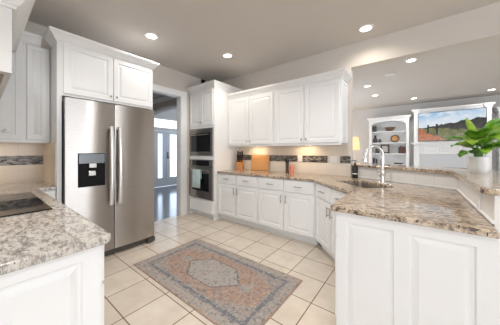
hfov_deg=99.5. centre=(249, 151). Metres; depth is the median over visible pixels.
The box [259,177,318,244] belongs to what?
base cabinet
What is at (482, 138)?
potted plant
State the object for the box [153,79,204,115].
wall
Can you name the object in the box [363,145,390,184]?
kitchen faucet
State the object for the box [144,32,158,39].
recessed light
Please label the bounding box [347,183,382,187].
sink
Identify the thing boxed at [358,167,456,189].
wall
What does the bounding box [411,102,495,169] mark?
fireplace mantel
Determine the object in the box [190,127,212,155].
microwave
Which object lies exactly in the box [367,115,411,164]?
bookcase
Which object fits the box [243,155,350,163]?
trim
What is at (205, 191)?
wall oven
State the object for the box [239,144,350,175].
backsplash
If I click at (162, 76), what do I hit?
wall
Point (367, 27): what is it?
recessed light
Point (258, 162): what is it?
cutting board
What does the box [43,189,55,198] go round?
base cabinet
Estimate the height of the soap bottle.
0.248 m
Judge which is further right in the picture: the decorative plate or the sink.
the decorative plate
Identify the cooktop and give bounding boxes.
[0,192,52,217]
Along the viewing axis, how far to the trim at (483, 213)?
1.97 m
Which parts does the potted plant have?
pot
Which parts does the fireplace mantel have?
cornice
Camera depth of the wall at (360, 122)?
7.30 m
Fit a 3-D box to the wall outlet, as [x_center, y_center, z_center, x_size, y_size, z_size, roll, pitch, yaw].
[1.435,0.305,1.329,0.009,0.116,0.075,0,0,38]
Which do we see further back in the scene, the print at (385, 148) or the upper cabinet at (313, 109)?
the print at (385, 148)
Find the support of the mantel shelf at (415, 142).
attached to the fireplace mantel
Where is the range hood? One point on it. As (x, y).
(14, 14)
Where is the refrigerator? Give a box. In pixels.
[62,97,154,255]
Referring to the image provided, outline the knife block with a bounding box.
[236,151,243,169]
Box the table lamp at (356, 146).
[353,137,359,163]
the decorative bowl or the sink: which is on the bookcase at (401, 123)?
the decorative bowl
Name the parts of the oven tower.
door, drawer, door, crown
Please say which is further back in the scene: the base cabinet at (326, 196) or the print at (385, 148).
the print at (385, 148)
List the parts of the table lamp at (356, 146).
lamp shade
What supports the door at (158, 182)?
in the wall at (171, 115)
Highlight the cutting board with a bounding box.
[251,155,269,170]
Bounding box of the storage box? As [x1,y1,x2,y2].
[372,126,376,131]
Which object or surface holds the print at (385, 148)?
attached to the picture frame at (385, 148)
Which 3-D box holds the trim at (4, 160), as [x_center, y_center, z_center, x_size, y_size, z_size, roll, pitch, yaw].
[-2.840,0.110,2.361,0.005,0.110,0.772,0,0,38]
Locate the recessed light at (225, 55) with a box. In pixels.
[222,53,232,57]
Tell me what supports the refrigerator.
on the floor
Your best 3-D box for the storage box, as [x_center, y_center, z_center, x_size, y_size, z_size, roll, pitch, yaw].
[4.498,-0.793,7.651,0.110,0.214,0.160,0,0,38]
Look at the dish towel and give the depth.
4.11 m
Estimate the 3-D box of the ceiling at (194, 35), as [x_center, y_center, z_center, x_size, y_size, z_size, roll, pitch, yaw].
[2.496,-1.630,-0.360,12.020,0.100,15.700,0,0,38]
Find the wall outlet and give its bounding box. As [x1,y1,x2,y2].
[477,191,480,209]
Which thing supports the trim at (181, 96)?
attached to the wall at (162, 76)
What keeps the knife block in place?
on the countertop at (433, 207)
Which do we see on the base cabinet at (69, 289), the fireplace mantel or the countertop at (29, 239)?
the countertop at (29, 239)
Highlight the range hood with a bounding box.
[0,0,34,98]
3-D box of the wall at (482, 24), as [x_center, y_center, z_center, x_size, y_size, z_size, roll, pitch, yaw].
[3.854,-0.145,1.383,12.020,2.870,0.120,0,0,38]
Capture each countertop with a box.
[0,181,110,274]
[217,169,499,238]
[352,163,499,195]
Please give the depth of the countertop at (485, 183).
1.74 m
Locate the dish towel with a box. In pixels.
[192,169,201,187]
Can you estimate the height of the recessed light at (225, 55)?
0.010 m
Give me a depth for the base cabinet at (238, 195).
3.67 m
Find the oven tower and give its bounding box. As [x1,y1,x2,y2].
[187,80,241,219]
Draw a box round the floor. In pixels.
[101,184,335,324]
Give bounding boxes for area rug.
[133,238,302,324]
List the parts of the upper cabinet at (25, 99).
door, crown, door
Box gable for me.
[50,95,61,202]
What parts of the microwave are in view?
door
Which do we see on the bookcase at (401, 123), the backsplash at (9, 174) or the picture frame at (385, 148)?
the picture frame at (385, 148)
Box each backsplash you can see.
[0,142,43,183]
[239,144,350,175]
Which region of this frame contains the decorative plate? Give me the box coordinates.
[390,135,399,141]
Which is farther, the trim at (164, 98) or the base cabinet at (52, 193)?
the trim at (164, 98)
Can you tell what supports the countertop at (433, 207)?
on the base cabinet at (238, 195)
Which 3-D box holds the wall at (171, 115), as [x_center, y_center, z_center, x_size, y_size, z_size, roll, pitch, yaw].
[-3.882,-0.410,6.829,0.120,3.400,6.200,0,0,38]
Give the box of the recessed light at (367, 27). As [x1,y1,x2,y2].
[358,24,373,31]
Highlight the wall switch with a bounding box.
[330,156,337,163]
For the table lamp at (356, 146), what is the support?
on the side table
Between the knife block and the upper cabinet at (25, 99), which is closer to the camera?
the upper cabinet at (25, 99)
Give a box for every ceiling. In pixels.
[28,0,499,110]
[153,93,165,98]
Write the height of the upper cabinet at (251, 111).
1.024 m
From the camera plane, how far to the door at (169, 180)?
7.87 m
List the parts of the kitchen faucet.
spout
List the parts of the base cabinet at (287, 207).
drawer, door, drawer, door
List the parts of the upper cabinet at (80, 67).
door, crown, door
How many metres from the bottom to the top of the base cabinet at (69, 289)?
0.878 m
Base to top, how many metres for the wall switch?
0.116 m
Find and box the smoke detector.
[385,72,395,76]
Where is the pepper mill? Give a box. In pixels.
[285,158,288,172]
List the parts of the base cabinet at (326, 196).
drawer, door, door, drawer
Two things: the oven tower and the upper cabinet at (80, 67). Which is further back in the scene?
the oven tower
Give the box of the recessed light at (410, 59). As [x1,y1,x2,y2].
[404,58,417,62]
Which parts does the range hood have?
crown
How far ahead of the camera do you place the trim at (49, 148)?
2.44 m
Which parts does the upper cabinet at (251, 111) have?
door, crown, door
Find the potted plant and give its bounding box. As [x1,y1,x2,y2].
[448,117,499,172]
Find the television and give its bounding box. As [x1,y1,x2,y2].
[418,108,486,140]
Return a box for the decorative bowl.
[385,127,394,130]
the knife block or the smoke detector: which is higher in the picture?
the smoke detector
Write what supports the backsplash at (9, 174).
attached to the wall at (162, 76)
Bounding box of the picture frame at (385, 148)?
[381,144,388,152]
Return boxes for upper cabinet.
[0,31,49,142]
[43,26,159,109]
[226,84,273,146]
[272,68,351,145]
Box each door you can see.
[154,130,165,186]
[166,131,176,185]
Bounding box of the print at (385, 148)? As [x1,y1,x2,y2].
[382,146,387,151]
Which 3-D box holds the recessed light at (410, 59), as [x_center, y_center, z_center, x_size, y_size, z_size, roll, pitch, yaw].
[2.796,-1.575,3.678,0.184,0.010,0.184,0,0,38]
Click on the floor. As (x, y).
(131, 297)
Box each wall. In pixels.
[12,21,207,213]
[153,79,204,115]
[154,109,176,131]
[222,2,499,176]
[353,95,499,169]
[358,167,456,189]
[457,178,499,324]
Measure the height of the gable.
1.899 m
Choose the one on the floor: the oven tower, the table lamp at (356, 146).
the oven tower
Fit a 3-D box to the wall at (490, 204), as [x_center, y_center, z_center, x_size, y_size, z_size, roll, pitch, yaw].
[1.698,0.757,1.553,0.130,1.065,1.298,0,0,38]
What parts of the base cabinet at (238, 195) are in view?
drawer, door, drawer, door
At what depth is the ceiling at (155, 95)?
5.37 m
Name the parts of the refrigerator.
freezer door, handle, handle, fridge door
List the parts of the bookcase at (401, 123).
shelf, shelf, shelf, cornice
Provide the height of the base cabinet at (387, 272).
0.878 m
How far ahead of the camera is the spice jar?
3.58 m
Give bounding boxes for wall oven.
[189,159,212,200]
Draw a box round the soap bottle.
[351,160,357,177]
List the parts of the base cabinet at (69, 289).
drawer, door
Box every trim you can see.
[0,155,42,165]
[44,142,55,185]
[153,84,186,215]
[153,95,176,112]
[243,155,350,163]
[358,176,494,223]
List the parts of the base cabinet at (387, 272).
door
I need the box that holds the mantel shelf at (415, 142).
[411,141,495,144]
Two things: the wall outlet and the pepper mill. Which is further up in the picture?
the pepper mill
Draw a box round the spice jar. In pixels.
[289,164,293,172]
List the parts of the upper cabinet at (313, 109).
door, crown, door, panel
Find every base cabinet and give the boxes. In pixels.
[0,245,103,324]
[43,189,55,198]
[218,173,260,228]
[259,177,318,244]
[316,183,347,259]
[335,211,498,324]
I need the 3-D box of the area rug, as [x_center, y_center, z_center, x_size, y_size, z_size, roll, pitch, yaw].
[-0.400,1.286,2.252,1.640,0.008,0.900,0,0,38]

